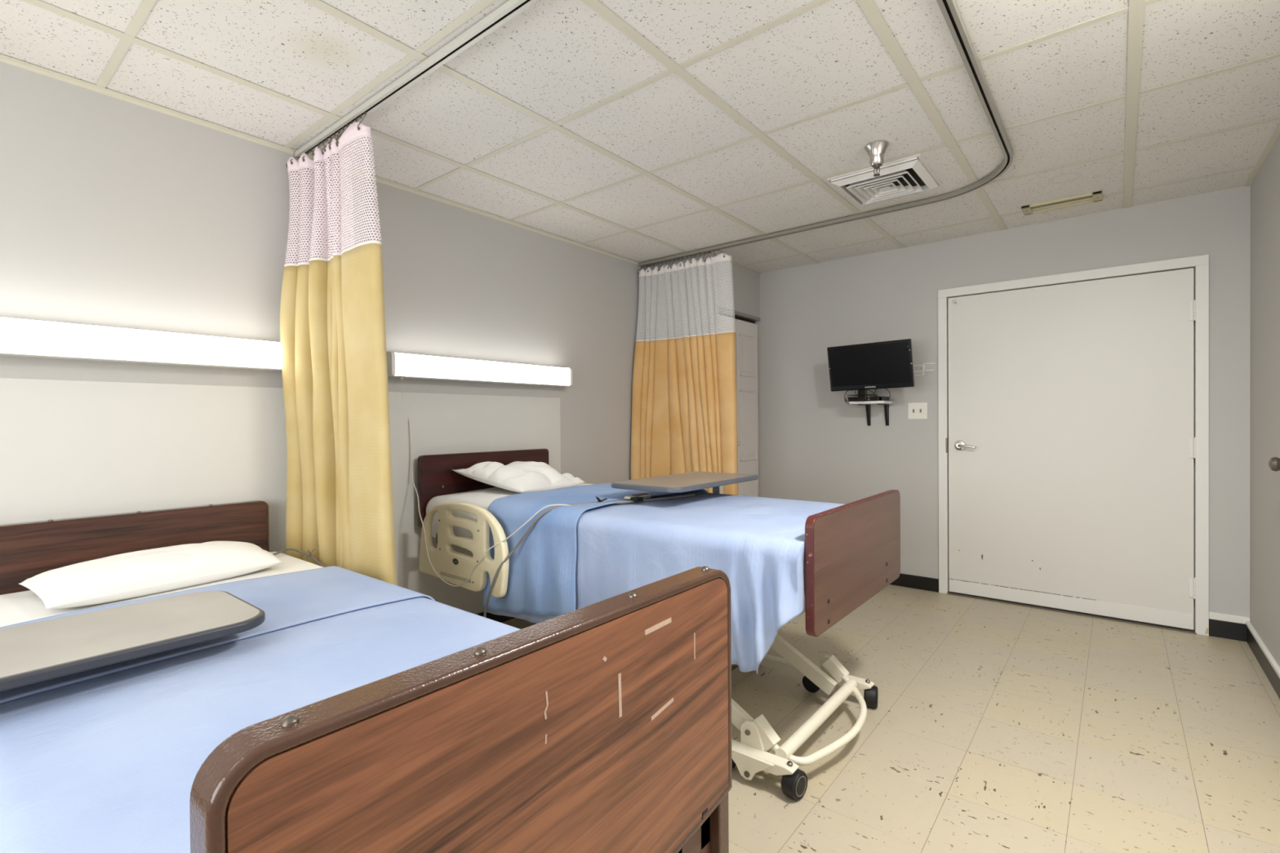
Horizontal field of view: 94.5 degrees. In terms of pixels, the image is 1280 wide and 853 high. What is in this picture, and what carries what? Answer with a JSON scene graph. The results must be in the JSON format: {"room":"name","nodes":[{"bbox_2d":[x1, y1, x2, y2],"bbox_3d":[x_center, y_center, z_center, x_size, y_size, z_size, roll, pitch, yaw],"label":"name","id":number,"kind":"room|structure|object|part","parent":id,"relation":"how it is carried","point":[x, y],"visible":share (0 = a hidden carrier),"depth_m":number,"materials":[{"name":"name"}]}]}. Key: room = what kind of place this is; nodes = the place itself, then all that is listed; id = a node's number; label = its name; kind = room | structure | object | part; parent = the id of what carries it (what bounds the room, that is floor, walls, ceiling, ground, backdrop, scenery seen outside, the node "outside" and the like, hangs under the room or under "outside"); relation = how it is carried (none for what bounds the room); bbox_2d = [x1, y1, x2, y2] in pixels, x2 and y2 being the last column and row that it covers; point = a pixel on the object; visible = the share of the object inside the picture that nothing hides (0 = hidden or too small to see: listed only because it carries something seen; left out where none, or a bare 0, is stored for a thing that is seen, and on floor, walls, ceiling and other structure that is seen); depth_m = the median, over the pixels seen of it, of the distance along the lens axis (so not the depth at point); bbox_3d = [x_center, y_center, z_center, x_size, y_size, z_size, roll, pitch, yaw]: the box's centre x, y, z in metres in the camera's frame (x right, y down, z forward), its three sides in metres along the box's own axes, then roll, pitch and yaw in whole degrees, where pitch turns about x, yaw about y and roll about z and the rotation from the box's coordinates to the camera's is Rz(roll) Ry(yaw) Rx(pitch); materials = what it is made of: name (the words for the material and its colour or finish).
{"room":"hospital room","nodes":[
{"label":"hospital room","id":0,"kind":"room"},
{"bbox_2d":[0,61,648,614],"bbox_3d":[-1.472,-0.025,2.767,0.100,2.387,6.360,0,1,39],"label":"wall","id":1,"kind":"structure","parent":0,"point":[114,212],"depth_m":2.42,"materials":[{"name":"paint"}]},
{"bbox_2d":[0,316,282,370],"bbox_3d":[-1.901,-0.292,2.071,0.108,0.119,1.215,0,1,39],"label":"wall light","id":2,"kind":"object","parent":1,"relation":"attached to","point":[18,337],"visible":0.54,"depth_m":2.11,"materials":[{"name":"white"}]},
{"bbox_3d":[-1.905,-0.234,2.076,0.094,0.004,1.179,0,1,39],"label":"rail","id":3,"kind":"part","parent":2,"relation":"part of","materials":[{"name":"white plastic"}]},
{"bbox_2d":[0,377,287,554],"bbox_3d":[-1.945,0.459,2.096,0.007,1.238,1.310,0,1,39],"label":"wall panel","id":4,"kind":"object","parent":1,"relation":"attached to","point":[69,449],"depth_m":2.19,"materials":[{"name":"white paint"}]},
{"bbox_2d":[388,391,560,613],"bbox_3d":[-0.900,0.441,3.392,0.007,1.238,1.220,0,1,39],"label":"wall panel","id":5,"kind":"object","parent":1,"relation":"attached to","point":[440,423],"depth_m":3.21,"materials":[{"name":"white paint"}]},
{"bbox_2d":[386,351,572,402],"bbox_3d":[-0.857,-0.243,3.365,0.108,0.253,1.217,0,1,39],"label":"wall light","id":6,"kind":"object","parent":1,"relation":"attached to","point":[401,366],"visible":0.98,"depth_m":3.22,"materials":[{"name":"white plastic"}]},
{"bbox_3d":[-0.863,-0.252,3.369,0.094,0.004,1.181,0,1,39],"label":"rail","id":7,"kind":"part","parent":6,"relation":"part of","materials":[{"name":"white plastic"}]},
{"bbox_2d":[408,418,568,586],"bbox_3d":[-0.761,0.348,2.687,1.078,0.767,0.146,0,1,32],"label":"cable","id":8,"kind":"object","parent":1,"relation":"attached to","point":[409,419],"visible":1,"depth_m":2.75,"materials":[{"name":"grey plastic"}]},
{"bbox_2d":[476,612,515,622],"bbox_3d":[-1.665,1.127,2.438,0.012,0.092,5.580,0,1,39],"label":"baseboard","id":9,"kind":"structure","parent":1,"relation":"attached to","point":[500,619],"depth_m":3.46,"materials":[{"name":"black rubber"}]},
{"bbox_2d":[0,0,1279,272],"bbox_3d":[-0.130,-1.244,1.667,3.574,0.050,6.560,0,1,39],"label":"ceiling","id":10,"kind":"structure","parent":0,"point":[556,60],"depth_m":2.19,"materials":[{"name":"tile"}]},
{"bbox_2d":[293,0,538,159],"bbox_3d":[-0.353,-1.201,1.688,3.000,0.025,0.040,0,1,39],"label":"track","id":11,"kind":"object","parent":10,"relation":"attached to","point":[510,9],"visible":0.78,"depth_m":1.96,"materials":[{"name":"silver metal"}]},
{"bbox_2d":[280,111,396,585],"bbox_3d":[-1.197,-0.160,2.383,0.769,2.061,0.154,0,1,31],"label":"privacy curtain","id":12,"kind":"object","parent":11,"relation":"hanging from","point":[340,506],"visible":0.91,"depth_m":2.38,"materials":[{"name":"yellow fabric"}]},
{"bbox_3d":[-1.236,-0.894,2.411,0.661,0.411,0.121,0,1,32],"label":"net panel","id":13,"kind":"part","parent":12,"relation":"part of","materials":[{"name":"white"}]},
{"bbox_2d":[21,0,1279,266],"bbox_3d":[-0.129,-1.217,1.667,3.374,0.004,6.360,0,1,39],"label":"ceiling grid","id":14,"kind":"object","parent":10,"relation":"attached to","point":[1135,8],"depth_m":2.20,"materials":[{"name":"metal"}]},
{"bbox_2d":[637,0,1013,266],"bbox_3d":[-0.738,-1.197,1.631,2.472,0.025,5.440,0,1,39],"label":"track","id":15,"kind":"object","parent":10,"relation":"attached to","point":[948,8],"visible":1,"depth_m":2.56,"materials":[{"name":"silver metal"}]},
{"bbox_2d":[630,248,738,495],"bbox_3d":[0.317,-0.177,4.231,0.829,2.081,0.184,0,1,33],"label":"privacy curtain","id":16,"kind":"object","parent":15,"relation":"hanging from","point":[684,394],"visible":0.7,"depth_m":4.22,"materials":[{"name":"fabric"},{"name":"mesh"}]},
{"bbox_3d":[0.324,0.115,4.245,0.832,1.498,0.171,0,1,30],"label":"fabric panel","id":17,"kind":"part","parent":16,"relation":"part of","materials":[{"name":"fabric"}]},
{"bbox_3d":[0.323,-0.884,4.254,0.800,0.480,0.116,0,1,34],"label":"net panel","id":18,"kind":"part","parent":16,"relation":"part of","materials":[{"name":"white"}]},
{"bbox_2d":[864,140,888,176],"bbox_3d":[1.043,-1.169,2.606,0.100,0.130,0.100,0,1,39],"label":"sprinkler","id":19,"kind":"object","parent":10,"relation":"attached to","point":[876,150],"visible":1,"depth_m":2.58,"materials":[{"name":"silver metal"}]},
{"bbox_2d":[826,153,942,205],"bbox_3d":[1.239,-1.217,2.989,0.434,0.044,0.434,0,1,39],"label":"ceiling vent","id":20,"kind":"object","parent":10,"relation":"in","point":[910,175],"visible":0.99,"depth_m":2.93,"materials":[{"name":"white metal"}]},
{"bbox_3d":[1.239,-1.236,2.989,0.434,0.006,0.434,0,1,39],"label":"mounting plate","id":21,"kind":"part","parent":20,"relation":"part of","materials":[{"name":"white metal"}]},
{"bbox_2d":[1021,191,1102,215],"bbox_3d":[2.356,-1.244,3.311,0.364,0.014,0.144,0,1,39],"label":"ceiling bar","id":22,"kind":"object","parent":10,"relation":"in","point":[1096,196],"visible":1,"depth_m":3.30,"materials":[{"name":"beige metal"}]},
{"bbox_2d":[648,253,759,339],"bbox_3d":[0.531,-0.056,4.736,0.548,2.387,0.780,0,1,39],"label":"wall","id":23,"kind":"structure","parent":0,"point":[745,282],"depth_m":4.53,"materials":[{"name":"paint"}]},
{"bbox_2d":[0,53,1279,274],"bbox_3d":[-0.129,-1.209,1.667,3.374,0.015,6.360,0,1,39],"label":"trim","id":24,"kind":"structure","parent":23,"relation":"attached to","point":[5,59],"depth_m":2.52,"materials":[{"name":"metal"}]},
{"bbox_2d":[715,305,759,497],"bbox_3d":[0.762,0.119,4.609,0.086,2.007,0.688,0,1,39],"label":"door","id":25,"kind":"structure","parent":23,"relation":"in","point":[746,329],"depth_m":4.71,"materials":[{"name":"paint"}]},
{"bbox_3d":[0.862,-0.559,4.725,0.010,0.330,0.256,0,1,39],"label":"raised panel","id":26,"kind":"part","parent":25,"relation":"part of","materials":[{"name":"paint"}]},
{"bbox_3d":[0.866,-0.004,4.729,0.010,0.560,0.256,0,1,39],"label":"raised panel","id":27,"kind":"part","parent":25,"relation":"part of","materials":[{"name":"paint"}]},
{"bbox_3d":[0.872,0.685,4.735,0.010,0.580,0.256,0,1,39],"label":"raised panel","id":28,"kind":"part","parent":25,"relation":"part of","materials":[{"name":"paint"}]},
{"bbox_2d":[502,584,1279,852],"bbox_3d":[-0.111,1.198,1.687,3.574,0.060,6.560,0,1,39],"label":"floor","id":29,"kind":"structure","parent":0,"point":[994,727],"depth_m":2.18,"materials":[{"name":"tile"}]},
{"bbox_2d":[0,591,265,691],"bbox_3d":[-1.239,0.807,1.137,0.540,0.747,0.847,0,1,39],"label":"table","id":30,"kind":"object","parent":29,"relation":"on","point":[35,652],"visible":1,"depth_m":1.24,"materials":[{"name":"silver metal"}]},
{"bbox_2d":[0,500,732,852],"bbox_3d":[-0.976,0.720,1.525,2.167,0.850,1.047,0,1,39],"label":"hospital bed","id":31,"kind":"object","parent":29,"relation":"on","point":[604,726],"visible":0.82,"depth_m":0.85,"materials":[{"name":"brown wood"}]},
{"bbox_3d":[-1.849,0.517,2.135,0.037,0.400,0.900,0,1,39],"label":"headboard","id":32,"kind":"part","parent":31,"relation":"part of","materials":[{"name":"brown wood"}]},
{"bbox_3d":[-1.850,0.517,2.135,0.040,0.404,0.904,0,1,39],"label":"edge trim","id":33,"kind":"part","parent":31,"relation":"part of","materials":[{"name":"brown wood"}]},
{"bbox_2d":[0,551,323,626],"bbox_3d":[-1.012,0.603,1.493,2.056,0.163,0.950,0,1,39],"label":"sheet","id":34,"kind":"object","parent":31,"relation":"on","point":[18,607],"visible":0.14,"depth_m":1.79,"materials":[{"name":"white fabric"}]},
{"bbox_2d":[18,541,283,608],"bbox_3d":[-1.567,0.467,1.956,0.380,0.104,0.643,0,1,39],"label":"pillow","id":35,"kind":"object","parent":34,"relation":"on","point":[131,575],"visible":1,"depth_m":1.84,"materials":[{"name":"white fabric"}]},
{"bbox_2d":[0,596,519,852],"bbox_3d":[-0.791,0.658,1.315,1.482,0.316,1.027,0,1,39],"label":"blanket","id":36,"kind":"object","parent":34,"relation":"on","point":[111,762],"visible":0.33,"depth_m":1.04,"materials":[{"name":"blue fabric"}]},
{"bbox_2d":[0,565,435,703],"bbox_3d":[-1.143,0.647,1.600,0.583,0.308,1.040,0,1,39],"label":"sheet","id":37,"kind":"object","parent":36,"relation":"on","point":[286,600],"visible":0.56,"depth_m":1.68,"materials":[{"name":"fabric"}]},
{"bbox_2d":[271,547,324,567],"bbox_3d":[-1.366,0.556,2.337,0.273,0.125,0.165,-1,0,-19],"label":"cable","id":38,"kind":"object","parent":34,"relation":"on","point":[288,548],"visible":0.7,"depth_m":2.37,"materials":[{"name":"grey plastic"}]},
{"bbox_3d":[-0.118,0.554,0.909,0.058,0.508,0.925,0,1,39],"label":"edge trim","id":39,"kind":"part","parent":31,"relation":"part of","materials":[{"name":"brown metal"}]},
{"bbox_3d":[-0.117,0.554,0.908,0.053,0.476,0.893,0,1,39],"label":"footboard","id":40,"kind":"part","parent":31,"relation":"part of","materials":[{"name":"brown wood"}]},
{"bbox_3d":[-0.124,0.959,0.920,0.026,0.370,0.836,0,1,39],"label":"leg frame","id":41,"kind":"part","parent":31,"relation":"part of","materials":[{"name":"brown wood"}]},
{"bbox_3d":[0.161,0.948,1.252,0.044,0.382,0.038,0,1,39],"label":"leg","id":42,"kind":"part","parent":31,"relation":"part of","materials":[{"name":"brown metal"}]},
{"bbox_2d":[417,448,900,800],"bbox_3d":[-0.044,0.652,2.726,2.085,1.013,1.034,0,1,39],"label":"hospital bed","id":43,"kind":"object","parent":29,"relation":"on","point":[852,550],"visible":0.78,"depth_m":2.28,"materials":[{"name":"brown wood"}]},
{"bbox_3d":[-0.815,0.544,2.813,0.385,0.160,0.137,0,1,39],"label":"rail mount","id":44,"kind":"part","parent":43,"relation":"part of","materials":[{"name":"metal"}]},
{"bbox_3d":[-0.823,0.544,2.714,0.669,0.389,0.034,0,1,39],"label":"rail","id":45,"kind":"part","parent":43,"relation":"part of","materials":[{"name":"beige plastic"}]},
{"bbox_3d":[-0.852,0.333,3.359,0.033,0.374,0.872,0,1,39],"label":"headboard","id":46,"kind":"part","parent":43,"relation":"part of","materials":[{"name":"brown wood"}]},
{"bbox_3d":[-0.427,0.830,2.669,0.876,0.542,0.030,0,1,39],"label":"lift leg","id":47,"kind":"part","parent":43,"relation":"part of","materials":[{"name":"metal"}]},
{"bbox_2d":[483,493,694,617],"bbox_3d":[-0.211,0.619,2.584,0.970,0.599,0.256,0,0,-6],"label":"cable","id":48,"kind":"object","parent":43,"relation":"attached to","point":[540,515],"visible":0.9,"depth_m":2.50,"materials":[{"name":"grey plastic"}]},
{"bbox_2d":[595,496,643,502],"bbox_3d":[-0.085,0.314,2.529,0.208,0.032,0.053,-1,1,-21],"label":"cable tie","id":49,"kind":"object","parent":48,"relation":"attached to","point":[637,499],"visible":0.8,"depth_m":2.54,"materials":[{"name":"black plastic"}]},
{"bbox_2d":[432,493,804,588],"bbox_3d":[-0.020,0.435,2.754,2.006,0.165,0.923,0,1,39],"label":"mattress","id":50,"kind":"object","parent":43,"relation":"on","point":[438,498],"visible":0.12,"depth_m":1.81,"materials":[{"name":"white fabric"}]},
{"bbox_2d":[426,483,594,538],"bbox_3d":[-0.523,0.445,3.158,0.712,0.228,0.941,0,1,39],"label":"fitted sheet","id":51,"kind":"object","parent":50,"relation":"on","point":[482,498],"visible":0.17,"depth_m":2.94,"materials":[{"name":"white fabric"}]},
{"bbox_2d":[451,461,585,493],"bbox_3d":[-0.621,0.269,3.202,0.470,0.155,0.600,0,1,39],"label":"pillow","id":52,"kind":"object","parent":51,"relation":"on","point":[520,477],"visible":0.97,"depth_m":3.07,"materials":[{"name":"white fabric"}]},
{"bbox_2d":[486,491,845,674],"bbox_3d":[0.166,0.583,2.569,1.505,0.515,1.035,0,1,39],"label":"blanket","id":53,"kind":"object","parent":50,"relation":"on","point":[758,543],"visible":0.55,"depth_m":2.07,"materials":[{"name":"fabric"}]},
{"bbox_2d":[483,483,707,616],"bbox_3d":[-0.168,0.560,2.866,0.578,0.505,1.020,0,1,39],"label":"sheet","id":54,"kind":"object","parent":53,"relation":"on","point":[541,580],"visible":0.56,"depth_m":2.48,"materials":[{"name":"blue fabric"}]},
{"bbox_2d":[624,493,650,499],"bbox_3d":[-0.010,0.318,2.653,0.050,0.022,0.140,0,1,39],"label":"remote","id":55,"kind":"object","parent":54,"relation":"on","point":[642,495],"visible":0.67,"depth_m":2.65,"materials":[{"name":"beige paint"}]},
{"bbox_3d":[0.081,0.829,2.259,0.940,0.543,0.030,0,1,39],"label":"lift leg","id":56,"kind":"part","parent":43,"relation":"part of","materials":[{"name":"beige paint"}]},
{"bbox_3d":[0.427,0.823,2.689,0.940,0.543,0.030,0,1,39],"label":"lift leg","id":57,"kind":"part","parent":43,"relation":"part of","materials":[{"name":"beige paint"}]},
{"bbox_3d":[0.794,0.452,2.129,0.026,0.358,0.902,0,1,39],"label":"footboard","id":58,"kind":"part","parent":43,"relation":"part of","materials":[{"name":"brown wood"}]},
{"bbox_2d":[611,471,758,671],"bbox_3d":[0.189,0.700,2.828,0.540,0.912,0.765,0,1,39],"label":"table","id":59,"kind":"object","parent":29,"relation":"on","point":[691,481],"visible":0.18,"depth_m":2.64,"materials":[{"name":"silver metal"}]},
{"bbox_2d":[755,186,1250,628],"bbox_3d":[1.907,-0.061,4.191,3.574,2.387,0.100,0,1,39],"label":"wall","id":60,"kind":"structure","parent":0,"point":[814,445],"depth_m":4.08,"materials":[{"name":"paint"}]},
{"bbox_2d":[849,400,893,426],"bbox_3d":[1.641,-0.087,4.187,0.235,0.173,0.240,0,1,39],"label":"wall shelf","id":61,"kind":"object","parent":60,"relation":"attached to","point":[867,403],"visible":0.99,"depth_m":4.21,"materials":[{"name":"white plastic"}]},
{"bbox_2d":[845,395,889,401],"bbox_3d":[1.595,-0.190,4.154,0.265,0.031,0.126,0,1,39],"label":"cable box","id":62,"kind":"object","parent":61,"relation":"on","point":[874,397],"visible":0.87,"depth_m":4.09,"materials":[{"name":"black plastic"}]},
{"bbox_2d":[844,388,890,405],"bbox_3d":[1.594,-0.207,4.139,0.311,0.120,0.153,0,1,39],"label":"cables","id":63,"kind":"object","parent":62,"relation":"attached to","point":[886,388],"visible":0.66,"depth_m":4.14,"materials":[{"name":"black plastic"}]},
{"bbox_2d":[826,338,914,399],"bbox_3d":[1.564,-0.373,4.015,0.554,0.382,0.130,0,1,39],"label":"television","id":64,"kind":"object","parent":61,"relation":"on","point":[861,367],"visible":1,"depth_m":3.97,"materials":[{"name":"black plastic"}]},
{"bbox_2d":[907,402,927,419],"bbox_3d":[1.925,-0.105,4.104,0.127,0.116,0.012,0,1,39],"label":"switch plate","id":65,"kind":"object","parent":60,"relation":"attached to","point":[916,411],"visible":1,"depth_m":4.11,"materials":[{"name":"white plastic"}]},
{"bbox_2d":[913,362,935,376],"bbox_3d":[1.945,-0.390,4.084,0.168,0.083,0.012,0,1,39],"label":"wall bracket","id":66,"kind":"object","parent":60,"relation":"attached to","point":[924,364],"visible":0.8,"depth_m":4.07,"materials":[{"name":"metal"}]},
{"bbox_3d":[1.918,-0.386,4.107,0.097,0.075,0.010,0,1,39],"label":"strap frame","id":67,"kind":"part","parent":66,"relation":"part of","materials":[{"name":"white plastic"}]},
{"bbox_3d":[1.983,-0.404,4.053,0.071,0.055,0.012,0,1,39],"label":"hinged arm","id":68,"kind":"part","parent":66,"relation":"part of"},
{"bbox_2d":[889,573,1246,641],"bbox_3d":[2.094,1.087,3.985,2.826,0.092,0.012,0,1,39],"label":"baseboard","id":69,"kind":"structure","parent":60,"relation":"attached to","point":[1220,628],"depth_m":3.19,"materials":[{"name":"black rubber"}]},
{"bbox_2d":[937,254,1208,635],"bbox_3d":[2.551,0.106,3.610,1.328,2.053,0.120,0,1,39],"label":"door","id":70,"kind":"structure","parent":60,"relation":"in","point":[1068,446],"depth_m":3.54,"materials":[{"name":"white wood"}]},
{"bbox_3d":[2.066,0.130,3.986,0.008,0.100,0.016,0,1,39],"label":"strike plate","id":71,"kind":"part","parent":70,"relation":"part of","materials":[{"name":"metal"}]},
{"bbox_3d":[2.142,0.130,3.903,0.134,0.068,0.061,0,1,39],"label":"handle","id":72,"kind":"part","parent":70,"relation":"part of","materials":[{"name":"silver metal"}]},
{"bbox_3d":[2.559,1.074,3.619,1.208,0.084,0.004,0,1,39],"label":"kick plate","id":73,"kind":"part","parent":70,"relation":"part of","materials":[{"name":"white metal"}]},
{"bbox_2d":[1249,134,1279,666],"bbox_3d":[1.232,-0.027,0.587,0.100,2.387,6.360,0,1,39],"label":"wall","id":74,"kind":"structure","parent":0,"point":[1264,269],"depth_m":2.78,"materials":[{"name":"paint"}]},
{"bbox_2d":[1208,611,1279,678],"bbox_3d":[1.140,1.056,0.676,0.157,0.038,6.360,0,1,39],"label":"trim","id":75,"kind":"structure","parent":74,"relation":"attached to","point":[1212,615],"depth_m":3.03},
{"bbox_2d":[1246,626,1279,698],"bbox_3d":[1.192,1.121,0.627,0.014,0.092,6.348,0,1,39],"label":"baseboard","id":76,"kind":"structure","parent":74,"relation":"attached to","point":[1268,670],"depth_m":2.73,"materials":[{"name":"black rubber"}]},
{"bbox_2d":[1268,457,1279,471],"bbox_3d":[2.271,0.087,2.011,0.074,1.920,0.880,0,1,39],"label":"door knob","id":77,"kind":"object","parent":74,"relation":"in","point":[1274,462],"depth_m":2.33,"materials":[{"name":"metal"}]}
]}

